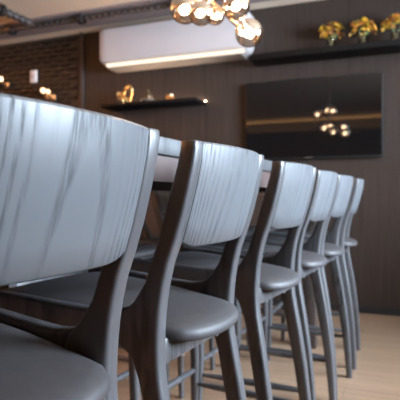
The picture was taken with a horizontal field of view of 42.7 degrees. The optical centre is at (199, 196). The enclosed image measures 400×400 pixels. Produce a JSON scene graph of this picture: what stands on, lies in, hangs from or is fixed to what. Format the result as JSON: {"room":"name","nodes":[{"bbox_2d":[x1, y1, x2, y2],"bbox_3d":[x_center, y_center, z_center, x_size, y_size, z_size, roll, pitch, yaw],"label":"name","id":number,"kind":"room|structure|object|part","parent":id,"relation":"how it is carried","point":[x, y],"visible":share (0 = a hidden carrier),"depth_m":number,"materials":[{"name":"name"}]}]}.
{"room":"dining room","nodes":[
{"label":"dining room","id":0,"kind":"room"},
{"bbox_2d":[0,0,317,44],"bbox_3d":[-0.962,-1.717,1.361,7.200,0.100,7.200,0,0,22],"label":"ceiling","id":1,"kind":"structure","parent":0,"point":[27,8],"depth_m":4.55,"materials":[{"name":"paint"}]},
{"bbox_2d":[0,3,32,26],"bbox_3d":[-1.993,-1.623,3.844,0.111,0.108,2.041,0,0,24],"label":"conduit","id":2,"kind":"object","parent":1,"relation":"attached to","point":[8,13],"visible":1,"depth_m":4.57,"materials":[{"name":"metal"}]},
{"bbox_2d":[0,0,222,34],"bbox_3d":[0.140,-1.623,4.173,6.850,0.108,0.110,0,0,22],"label":"conduit","id":3,"kind":"object","parent":1,"relation":"attached to","point":[81,20],"visible":0.84,"depth_m":4.62,"materials":[{"name":"metal"}]},
{"bbox_2d":[0,0,271,39],"bbox_3d":[0.204,-1.660,4.266,7.000,0.014,0.381,0,0,22],"label":"trim","id":4,"kind":"structure","parent":1,"relation":"attached to","point":[162,12],"depth_m":4.72,"materials":[{"name":"grey metal"}]},
{"bbox_2d":[170,0,262,47],"bbox_3d":[0.060,-1.185,2.372,0.474,0.965,0.312,0,0,-14],"label":"chandelier","id":5,"kind":"object","parent":1,"relation":"hanging from","point":[248,32],"visible":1,"depth_m":2.31,"materials":[{"name":"gold metal"}]},
{"bbox_3d":[-0.069,-0.866,2.360,0.138,0.138,0.138,0,0,24],"label":"globe","id":6,"kind":"part","parent":5,"relation":"part of","materials":[{"name":"orange glass"}]},
{"bbox_3d":[0.004,-0.815,2.270,0.112,0.112,0.112,0,0,24],"label":"globe","id":7,"kind":"part","parent":5,"relation":"part of","materials":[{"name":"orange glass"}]},
{"bbox_3d":[0.072,-0.871,2.460,0.092,0.092,0.092,0,0,24],"label":"globe","id":8,"kind":"part","parent":5,"relation":"part of","materials":[{"name":"orange glass"}]},
{"bbox_3d":[0.014,-0.943,2.370,0.345,0.346,0.017,0,0,10],"label":"arm","id":9,"kind":"part","parent":5,"relation":"part of","materials":[{"name":"gold metal"}]},
{"bbox_3d":[0.162,-0.855,2.300,0.124,0.124,0.124,0,0,24],"label":"globe","id":10,"kind":"part","parent":5,"relation":"part of","materials":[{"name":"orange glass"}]},
{"bbox_3d":[0.230,-0.768,2.400,0.132,0.132,0.132,0,0,24],"label":"globe","id":11,"kind":"part","parent":5,"relation":"part of","materials":[{"name":"orange glass"}]},
{"bbox_2d":[0,0,399,307],"bbox_3d":[0.360,-0.357,4.656,7.200,2.620,0.102,0,0,22],"label":"wall","id":12,"kind":"structure","parent":0,"point":[375,224],"depth_m":4.42,"materials":[{"name":"brown wood"}]},
{"bbox_2d":[0,37,77,107],"bbox_3d":[-2.082,-0.947,5.574,1.782,1.392,0.012,0,0,22],"label":"wall tiles","id":13,"kind":"structure","parent":12,"relation":"attached to","point":[71,39],"depth_m":5.40,"materials":[{"name":"brown brick"}]},
{"bbox_2d":[0,75,9,87],"bbox_3d":[-2.120,-1.242,5.510,0.080,0.120,0.138,0,0,22],"label":"wall sconce","id":14,"kind":"object","parent":13,"relation":"attached to","point":[2,79],"visible":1,"depth_m":5.50,"materials":[{"name":"gold metal"}]},
{"bbox_3d":[-2.131,-1.262,5.483,0.080,0.080,0.080,0,0,22],"label":"glass globe","id":15,"kind":"part","parent":14,"relation":"part of"},
{"bbox_2d":[30,70,36,82],"bbox_3d":[-1.765,-1.277,5.428,0.084,0.130,0.026,0,0,22],"label":"light switch","id":16,"kind":"object","parent":13,"relation":"attached to","point":[33,73],"visible":1,"depth_m":5.42,"materials":[{"name":"white plastic"}]},
{"bbox_2d":[39,86,50,99],"bbox_3d":[-1.605,-1.078,5.303,0.084,0.122,0.140,0,0,22],"label":"wall sconce","id":17,"kind":"object","parent":13,"relation":"attached to","point":[41,89],"visible":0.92,"depth_m":5.25,"materials":[{"name":"white glass"}]},
{"bbox_3d":[-1.616,-1.097,5.277,0.084,0.084,0.084,0,0,22],"label":"glass globe","id":18,"kind":"part","parent":17,"relation":"part of"},
{"bbox_2d":[44,88,55,100],"bbox_3d":[-1.548,-1.059,5.284,0.068,0.114,0.132,0,0,22],"label":"wall sconce","id":19,"kind":"object","parent":13,"relation":"attached to","point":[47,91],"visible":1,"depth_m":5.26,"materials":[{"name":"glass"}]},
{"bbox_3d":[-1.560,-1.082,5.254,0.068,0.068,0.068,0,0,22],"label":"glass globe","id":20,"kind":"part","parent":19,"relation":"part of"},
{"bbox_2d":[80,33,83,108],"bbox_3d":[-1.200,-0.357,5.212,0.030,2.620,0.030,0,0,22],"label":"trim","id":21,"kind":"structure","parent":12,"relation":"attached to","point":[81,34],"depth_m":5.20,"materials":[{"name":"brown paint"}]},
{"bbox_2d":[100,97,206,111],"bbox_3d":[-0.442,-0.865,4.779,0.980,0.036,0.270,0,0,22],"label":"wall shelf","id":22,"kind":"object","parent":12,"relation":"attached to","point":[189,101],"visible":1,"depth_m":4.71,"materials":[{"name":"black wood"}]},
{"bbox_2d":[116,85,132,102],"bbox_3d":[-0.716,-0.969,4.873,0.184,0.188,0.090,0,0,22],"label":"knot sculpture","id":23,"kind":"object","parent":22,"relation":"on","point":[122,96],"visible":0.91,"depth_m":4.86,"materials":[{"name":"gold metal"}]},
{"bbox_2d":[141,90,154,100],"bbox_3d":[-0.484,-0.938,4.780,0.140,0.126,0.140,0,0,22],"label":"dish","id":24,"kind":"object","parent":22,"relation":"on","point":[148,96],"visible":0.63,"depth_m":4.75,"materials":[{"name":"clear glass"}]},
{"bbox_3d":[-0.484,-0.944,4.780,0.080,0.114,0.080,0,0,22],"label":"knob","id":25,"kind":"part","parent":24,"relation":"part of","materials":[{"name":"brown metal"}]},
{"bbox_2d":[166,94,175,98],"bbox_3d":[-0.262,-0.907,4.690,0.091,0.064,0.059,0,0,22],"label":"candle holder","id":26,"kind":"object","parent":22,"relation":"on","point":[170,96],"visible":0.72,"depth_m":4.67,"materials":[{"name":"orange glass"}]},
{"bbox_2d":[99,12,253,72],"bbox_3d":[-0.243,-1.417,4.722,1.470,0.387,0.224,0,0,22],"label":"air conditioner","id":27,"kind":"object","parent":12,"relation":"attached to","point":[169,43],"visible":0.7,"depth_m":4.64,"materials":[{"name":"white plastic"}]},
{"bbox_2d":[108,52,246,72],"bbox_3d":[-0.231,-1.244,4.726,1.330,0.042,0.170,0,0,22],"label":"grille","id":28,"kind":"object","parent":27,"relation":"attached to","point":[130,64],"depth_m":4.68,"materials":[{"name":"grey plastic"}]},
{"bbox_2d":[246,72,382,159],"bbox_3d":[0.942,-0.665,4.336,1.144,0.678,0.053,0,0,22],"label":"television","id":29,"kind":"object","parent":12,"relation":"attached to","point":[340,116],"visible":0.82,"depth_m":4.29,"materials":[{"name":"black glass"}]},
{"bbox_2d":[249,38,399,66],"bbox_3d":[1.987,-1.172,3.808,3.290,0.048,0.262,0,0,22],"label":"wall ledge","id":30,"kind":"object","parent":12,"relation":"attached to","point":[391,46],"visible":1,"depth_m":4.14,"materials":[{"name":"black wood"}]},
{"bbox_2d":[318,21,343,45],"bbox_3d":[1.075,-1.308,4.187,0.216,0.240,0.179,0,0,22],"label":"flower vase","id":31,"kind":"object","parent":30,"relation":"on","point":[324,33],"visible":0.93,"depth_m":4.17,"materials":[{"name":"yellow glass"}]},
{"bbox_2d":[349,17,376,42],"bbox_3d":[1.301,-1.309,4.091,0.214,0.243,0.188,0,0,22],"label":"flower vase","id":32,"kind":"object","parent":30,"relation":"on","point":[362,20],"visible":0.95,"depth_m":4.08,"materials":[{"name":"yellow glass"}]},
{"bbox_2d":[380,13,399,38],"bbox_3d":[1.529,-1.308,4.000,0.220,0.240,0.160,0,0,13],"label":"flower vase","id":33,"kind":"object","parent":30,"relation":"on","point":[394,18],"visible":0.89,"depth_m":3.99,"materials":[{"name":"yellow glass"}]},
{"bbox_2d":[260,299,399,315],"bbox_3d":[1.221,0.923,4.250,5.100,0.060,0.012,0,0,22],"label":"baseboard","id":34,"kind":"structure","parent":12,"relation":"attached to","point":[334,307],"depth_m":4.17,"materials":[{"name":"black wood"}]},
{"bbox_2d":[117,305,399,399],"bbox_3d":[-0.962,1.003,1.361,7.200,0.100,7.200,0,0,22],"label":"floor","id":35,"kind":"structure","parent":0,"point":[376,376],"depth_m":2.86,"materials":[{"name":"brown wood"}]},
{"bbox_2d":[0,270,87,289],"bbox_3d":[-0.694,0.425,1.701,0.562,1.056,0.449,0,0,22],"label":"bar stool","id":36,"kind":"object","parent":35,"relation":"on","point":[4,287],"visible":0.02,"depth_m":1.50,"materials":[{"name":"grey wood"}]},
{"bbox_3d":[-0.708,0.256,1.500,0.439,0.145,0.035,0,0,27],"label":"rail","id":37,"kind":"part","parent":36,"relation":"part of","materials":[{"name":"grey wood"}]},
{"bbox_3d":[-0.451,0.270,1.602,0.022,0.057,0.390,0,0,22],"label":"rail","id":38,"kind":"part","parent":36,"relation":"part of","materials":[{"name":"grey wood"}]},
{"bbox_2d":[0,93,159,399],"bbox_3d":[-0.378,0.425,0.738,0.562,1.056,0.449,0,0,27],"label":"bar stool","id":39,"kind":"object","parent":35,"relation":"on","point":[76,183],"visible":1,"depth_m":0.65,"materials":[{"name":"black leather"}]},
{"bbox_3d":[-0.347,0.256,0.937,0.439,0.145,0.035,0,0,32],"label":"rail","id":40,"kind":"part","parent":39,"relation":"part of","materials":[{"name":"brown wood"}]},
{"bbox_3d":[-0.392,0.247,0.745,0.518,0.076,0.394,0,0,27],"label":"seat","id":41,"kind":"part","parent":39,"relation":"part of","materials":[{"name":"black leather"}]},
{"bbox_3d":[-0.163,-0.003,0.628,0.080,0.201,0.309,0,0,27],"label":"backrest","id":42,"kind":"part","parent":39,"relation":"part of","materials":[{"name":"brown wood"}]},
{"bbox_3d":[-0.139,0.425,0.818,0.170,1.056,0.054,0,0,27],"label":"post","id":43,"kind":"part","parent":39,"relation":"part of","materials":[{"name":"brown wood"}]},
{"bbox_2d":[0,140,263,399],"bbox_3d":[-0.159,0.425,1.202,0.562,1.056,0.449,0,0,26],"label":"bar stool","id":44,"kind":"object","parent":35,"relation":"on","point":[215,188],"visible":0.92,"depth_m":1.03,"materials":[{"name":"grey wood"}]},
{"bbox_3d":[-0.301,0.256,1.058,0.439,0.145,0.035,0,0,22],"label":"rail","id":45,"kind":"part","parent":44,"relation":"part of","materials":[{"name":"brown wood"}]},
{"bbox_3d":[-0.173,0.247,1.208,0.518,0.076,0.394,0,0,26],"label":"seat","id":46,"kind":"part","parent":44,"relation":"part of","materials":[{"name":"black leather"}]},
{"bbox_3d":[-0.131,0.256,1.402,0.439,0.145,0.035,0,0,31],"label":"rail","id":47,"kind":"part","parent":44,"relation":"part of","materials":[{"name":"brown wood"}]},
{"bbox_3d":[-0.080,0.425,0.962,0.170,1.056,0.054,0,0,26],"label":"post","id":48,"kind":"part","parent":44,"relation":"part of","materials":[{"name":"brown wood"}]},
{"bbox_3d":[-0.007,0.297,1.127,0.023,0.052,0.324,0,0,26],"label":"rail","id":49,"kind":"part","parent":44,"relation":"part of","materials":[{"name":"brown wood"}]},
{"bbox_3d":[0.057,-0.003,1.095,0.080,0.201,0.309,0,0,26],"label":"backrest","id":50,"kind":"part","parent":44,"relation":"part of","materials":[{"name":"brown wood"}]},
{"bbox_3d":[0.079,0.425,1.285,0.170,1.056,0.054,0,0,26],"label":"post","id":51,"kind":"part","parent":44,"relation":"part of","materials":[{"name":"brown wood"}]},
{"bbox_2d":[117,243,169,396],"bbox_3d":[-0.456,0.425,2.176,0.562,1.056,0.449,0,0,26],"label":"bar stool","id":52,"kind":"object","parent":35,"relation":"on","point":[144,250],"visible":0.03,"depth_m":2.09,"materials":[{"name":"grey wood"}]},
{"bbox_3d":[-0.442,0.247,2.170,0.518,0.076,0.394,0,0,26],"label":"seat","id":53,"kind":"part","parent":52,"relation":"part of","materials":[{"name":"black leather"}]},
{"bbox_3d":[-0.314,0.256,2.320,0.439,0.145,0.035,0,0,22],"label":"rail","id":54,"kind":"part","parent":52,"relation":"part of","materials":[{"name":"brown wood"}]},
{"bbox_3d":[-0.146,0.586,2.253,0.053,0.735,0.038,0,0,26],"label":"leg","id":55,"kind":"part","parent":52,"relation":"part of","materials":[{"name":"brown wood"}]},
{"bbox_2d":[118,220,214,398],"bbox_3d":[-0.233,0.425,2.714,0.562,1.056,0.449,0,0,22],"label":"bar stool","id":56,"kind":"object","parent":35,"relation":"on","point":[146,236],"visible":0.11,"depth_m":2.70,"materials":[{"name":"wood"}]},
{"bbox_3d":[-0.332,0.425,2.946,0.170,1.056,0.054,0,0,22],"label":"post","id":57,"kind":"part","parent":56,"relation":"part of","materials":[{"name":"brown wood"}]},
{"bbox_3d":[-0.245,0.256,2.512,0.439,0.145,0.035,0,0,26],"label":"rail","id":58,"kind":"part","parent":56,"relation":"part of","materials":[{"name":"brown wood"}]},
{"bbox_3d":[-0.083,0.586,2.433,0.053,0.735,0.038,0,0,22],"label":"leg","id":59,"kind":"part","parent":56,"relation":"part of","materials":[{"name":"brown wood"}]},
{"bbox_3d":[0.069,0.586,2.815,0.053,0.735,0.038,0,0,22],"label":"leg","id":60,"kind":"part","parent":56,"relation":"part of","materials":[{"name":"brown wood"}]},
{"bbox_2d":[150,191,254,366],"bbox_3d":[0.001,0.425,3.180,0.562,1.056,0.449,0,0,26],"label":"bar stool","id":61,"kind":"object","parent":35,"relation":"on","point":[160,199],"visible":0.12,"depth_m":3.12,"materials":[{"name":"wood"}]},
{"bbox_3d":[-0.236,0.425,3.094,0.170,1.056,0.054,0,0,26],"label":"post","id":62,"kind":"part","parent":61,"relation":"part of","materials":[{"name":"brown wood"}]},
{"bbox_3d":[-0.216,-0.003,3.284,0.080,0.201,0.309,0,0,26],"label":"backrest","id":63,"kind":"part","parent":61,"relation":"part of","materials":[{"name":"brown wood"}]},
{"bbox_3d":[0.141,0.256,3.325,0.439,0.145,0.035,0,0,21],"label":"rail","id":64,"kind":"part","parent":61,"relation":"part of","materials":[{"name":"grey wood"}]},
{"bbox_2d":[128,161,315,399],"bbox_3d":[0.090,0.425,1.750,0.562,1.056,0.449,0,0,28],"label":"bar stool","id":65,"kind":"object","parent":35,"relation":"on","point":[288,193],"visible":0.86,"depth_m":1.59,"materials":[{"name":"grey wood"}]},
{"bbox_3d":[-0.221,0.586,1.681,0.053,0.735,0.038,0,0,28],"label":"leg","id":66,"kind":"part","parent":65,"relation":"part of","materials":[{"name":"brown wood"}]},
{"bbox_3d":[-0.055,0.256,1.610,0.439,0.145,0.035,0,0,23],"label":"rail","id":67,"kind":"part","parent":65,"relation":"part of","materials":[{"name":"brown wood"}]},
{"bbox_3d":[-0.030,0.586,2.045,0.053,0.735,0.038,0,0,28],"label":"leg","id":68,"kind":"part","parent":65,"relation":"part of","materials":[{"name":"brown wood"}]},
{"bbox_3d":[0.077,0.247,1.757,0.518,0.076,0.394,0,0,28],"label":"seat","id":69,"kind":"part","parent":65,"relation":"part of","materials":[{"name":"black leather"}]},
{"bbox_3d":[0.123,0.256,1.949,0.439,0.145,0.035,0,0,32],"label":"rail","id":70,"kind":"part","parent":65,"relation":"part of","materials":[{"name":"brown wood"}]},
{"bbox_3d":[0.164,0.425,1.508,0.170,1.056,0.054,0,0,28],"label":"post","id":71,"kind":"part","parent":65,"relation":"part of","materials":[{"name":"brown wood"}]},
{"bbox_3d":[0.240,0.297,1.671,0.023,0.052,0.324,0,0,28],"label":"rail","id":72,"kind":"part","parent":65,"relation":"part of","materials":[{"name":"brown wood"}]},
{"bbox_3d":[0.304,-0.003,1.638,0.080,0.201,0.309,0,0,28],"label":"backrest","id":73,"kind":"part","parent":65,"relation":"part of","materials":[{"name":"brown wood"}]},
{"bbox_3d":[0.331,0.425,1.827,0.170,1.056,0.054,0,0,28],"label":"post","id":74,"kind":"part","parent":65,"relation":"part of","materials":[{"name":"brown wood"}]},
{"bbox_2d":[151,136,317,348],"bbox_3d":[-0.161,0.409,2.024,0.870,1.088,3.450,0,0,24],"label":"bar table","id":75,"kind":"object","parent":35,"relation":"on","point":[169,149],"visible":0.11,"depth_m":1.89,"materials":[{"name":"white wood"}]},
{"bbox_3d":[0.450,0.753,3.366,0.490,0.040,0.040,0,0,24],"label":"foot rail","id":76,"kind":"part","parent":75,"relation":"part of","materials":[{"name":"brown paint"}]},
{"bbox_3d":[0.705,0.429,3.250,0.070,1.048,0.070,0,0,24],"label":"leg","id":77,"kind":"part","parent":75,"relation":"part of","materials":[{"name":"brown paint"}]},
{"bbox_2d":[249,225,275,230],"bbox_3d":[0.215,0.425,3.698,0.562,1.056,0.449,0,0,23],"label":"bar stool","id":78,"kind":"object","parent":35,"relation":"on","point":[250,226],"visible":0.02,"depth_m":3.71,"materials":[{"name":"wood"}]},
{"bbox_2d":[195,170,337,399],"bbox_3d":[0.301,0.425,2.232,0.562,1.056,0.449,0,0,26],"label":"bar stool","id":79,"kind":"object","parent":35,"relation":"on","point":[309,259],"visible":0.64,"depth_m":2.13,"materials":[{"name":"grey wood"}]},
{"bbox_3d":[-0.007,0.586,2.152,0.053,0.735,0.038,0,0,26],"label":"leg","id":80,"kind":"part","parent":79,"relation":"part of","materials":[{"name":"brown wood"}]},
{"bbox_3d":[0.161,0.256,2.087,0.439,0.145,0.035,0,0,21],"label":"rail","id":81,"kind":"part","parent":79,"relation":"part of","materials":[{"name":"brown wood"}]},
{"bbox_3d":[0.172,0.586,2.523,0.053,0.735,0.038,0,0,26],"label":"leg","id":82,"kind":"part","parent":79,"relation":"part of","materials":[{"name":"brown wood"}]},
{"bbox_3d":[0.288,0.247,2.238,0.518,0.076,0.394,0,0,26],"label":"seat","id":83,"kind":"part","parent":79,"relation":"part of","materials":[{"name":"black leather"}]},
{"bbox_3d":[0.328,0.256,2.432,0.439,0.145,0.035,0,0,30],"label":"rail","id":84,"kind":"part","parent":79,"relation":"part of","materials":[{"name":"grey wood"}]},
{"bbox_3d":[0.382,0.425,1.993,0.170,1.056,0.054,0,0,26],"label":"post","id":85,"kind":"part","parent":79,"relation":"part of","materials":[{"name":"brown wood"}]},
{"bbox_3d":[0.454,0.297,2.158,0.023,0.052,0.324,0,0,26],"label":"rail","id":86,"kind":"part","parent":79,"relation":"part of","materials":[{"name":"brown wood"}]},
{"bbox_3d":[0.539,0.425,2.317,0.170,1.056,0.054,0,0,26],"label":"post","id":87,"kind":"part","parent":79,"relation":"part of","materials":[{"name":"brown wood"}]},
{"bbox_3d":[0.518,-0.003,2.127,0.080,0.201,0.309,0,0,26],"label":"backrest","id":88,"kind":"part","parent":79,"relation":"part of","materials":[{"name":"grey wood"}]},
{"bbox_2d":[240,175,353,399],"bbox_3d":[0.491,0.425,2.642,0.562,1.056,0.449,0,0,26],"label":"bar stool","id":89,"kind":"object","parent":35,"relation":"on","point":[330,248],"visible":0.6,"depth_m":2.69,"materials":[{"name":"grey wood"}]},
{"bbox_3d":[0.182,0.586,2.565,0.053,0.735,0.038,0,0,26],"label":"leg","id":90,"kind":"part","parent":89,"relation":"part of","materials":[{"name":"brown wood"}]},
{"bbox_3d":[0.364,0.586,2.934,0.053,0.735,0.038,0,0,26],"label":"leg","id":91,"kind":"part","parent":89,"relation":"part of","materials":[{"name":"brown wood"}]},
{"bbox_3d":[0.350,0.256,2.498,0.439,0.145,0.035,0,0,22],"label":"rail","id":92,"kind":"part","parent":89,"relation":"part of","materials":[{"name":"grey wood"}]},
{"bbox_3d":[0.519,0.256,2.841,0.439,0.145,0.035,0,0,31],"label":"rail","id":93,"kind":"part","parent":89,"relation":"part of","materials":[{"name":"grey wood"}]},
{"bbox_3d":[0.478,0.247,2.648,0.518,0.076,0.394,0,0,26],"label":"seat","id":94,"kind":"part","parent":89,"relation":"part of","materials":[{"name":"black leather"}]},
{"bbox_3d":[0.644,0.297,2.567,0.023,0.052,0.324,0,0,26],"label":"rail","id":95,"kind":"part","parent":89,"relation":"part of","materials":[{"name":"brown wood"}]},
{"bbox_3d":[0.571,0.425,2.402,0.170,1.056,0.054,0,0,26],"label":"post","id":96,"kind":"part","parent":89,"relation":"part of","materials":[{"name":"brown wood"}]},
{"bbox_3d":[0.730,0.425,2.725,0.170,1.056,0.054,0,0,26],"label":"post","id":97,"kind":"part","parent":89,"relation":"part of","materials":[{"name":"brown wood"}]},
{"bbox_3d":[0.708,-0.003,2.535,0.080,0.201,0.309,0,0,26],"label":"backrest","id":98,"kind":"part","parent":89,"relation":"part of","materials":[{"name":"brown wood"}]},
{"bbox_2d":[267,178,363,369],"bbox_3d":[0.698,0.425,3.102,0.562,1.056,0.449,0,0,20],"label":"bar stool","id":99,"kind":"object","parent":35,"relation":"on","point":[345,263],"visible":0.59,"depth_m":2.93,"materials":[{"name":"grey wood"}]},
{"bbox_3d":[0.398,0.586,2.994,0.053,0.735,0.038,0,0,20],"label":"leg","id":100,"kind":"part","parent":99,"relation":"part of","materials":[{"name":"brown wood"}]},
{"bbox_3d":[0.542,0.586,3.380,0.053,0.735,0.038,0,0,20],"label":"leg","id":101,"kind":"part","parent":99,"relation":"part of","materials":[{"name":"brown wood"}]},
{"bbox_3d":[0.572,0.256,2.945,0.439,0.145,0.035,0,0,16],"label":"rail","id":102,"kind":"part","parent":99,"relation":"part of","materials":[{"name":"brown wood"}]},
{"bbox_3d":[0.684,0.247,3.107,0.518,0.076,0.394,0,0,20],"label":"seat","id":103,"kind":"part","parent":99,"relation":"part of","materials":[{"name":"black leather"}]},
{"bbox_3d":[0.801,0.425,2.871,0.170,1.056,0.054,0,0,20],"label":"post","id":104,"kind":"part","parent":99,"relation":"part of","materials":[{"name":"brown wood"}]},
{"bbox_3d":[0.927,0.425,3.209,0.170,1.056,0.054,0,0,20],"label":"post","id":105,"kind":"part","parent":99,"relation":"part of","materials":[{"name":"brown wood"}]},
{"bbox_3d":[0.924,-0.003,3.018,0.080,0.201,0.309,0,0,20],"label":"backrest","id":106,"kind":"part","parent":99,"relation":"part of","materials":[{"name":"brown wood"}]}
]}

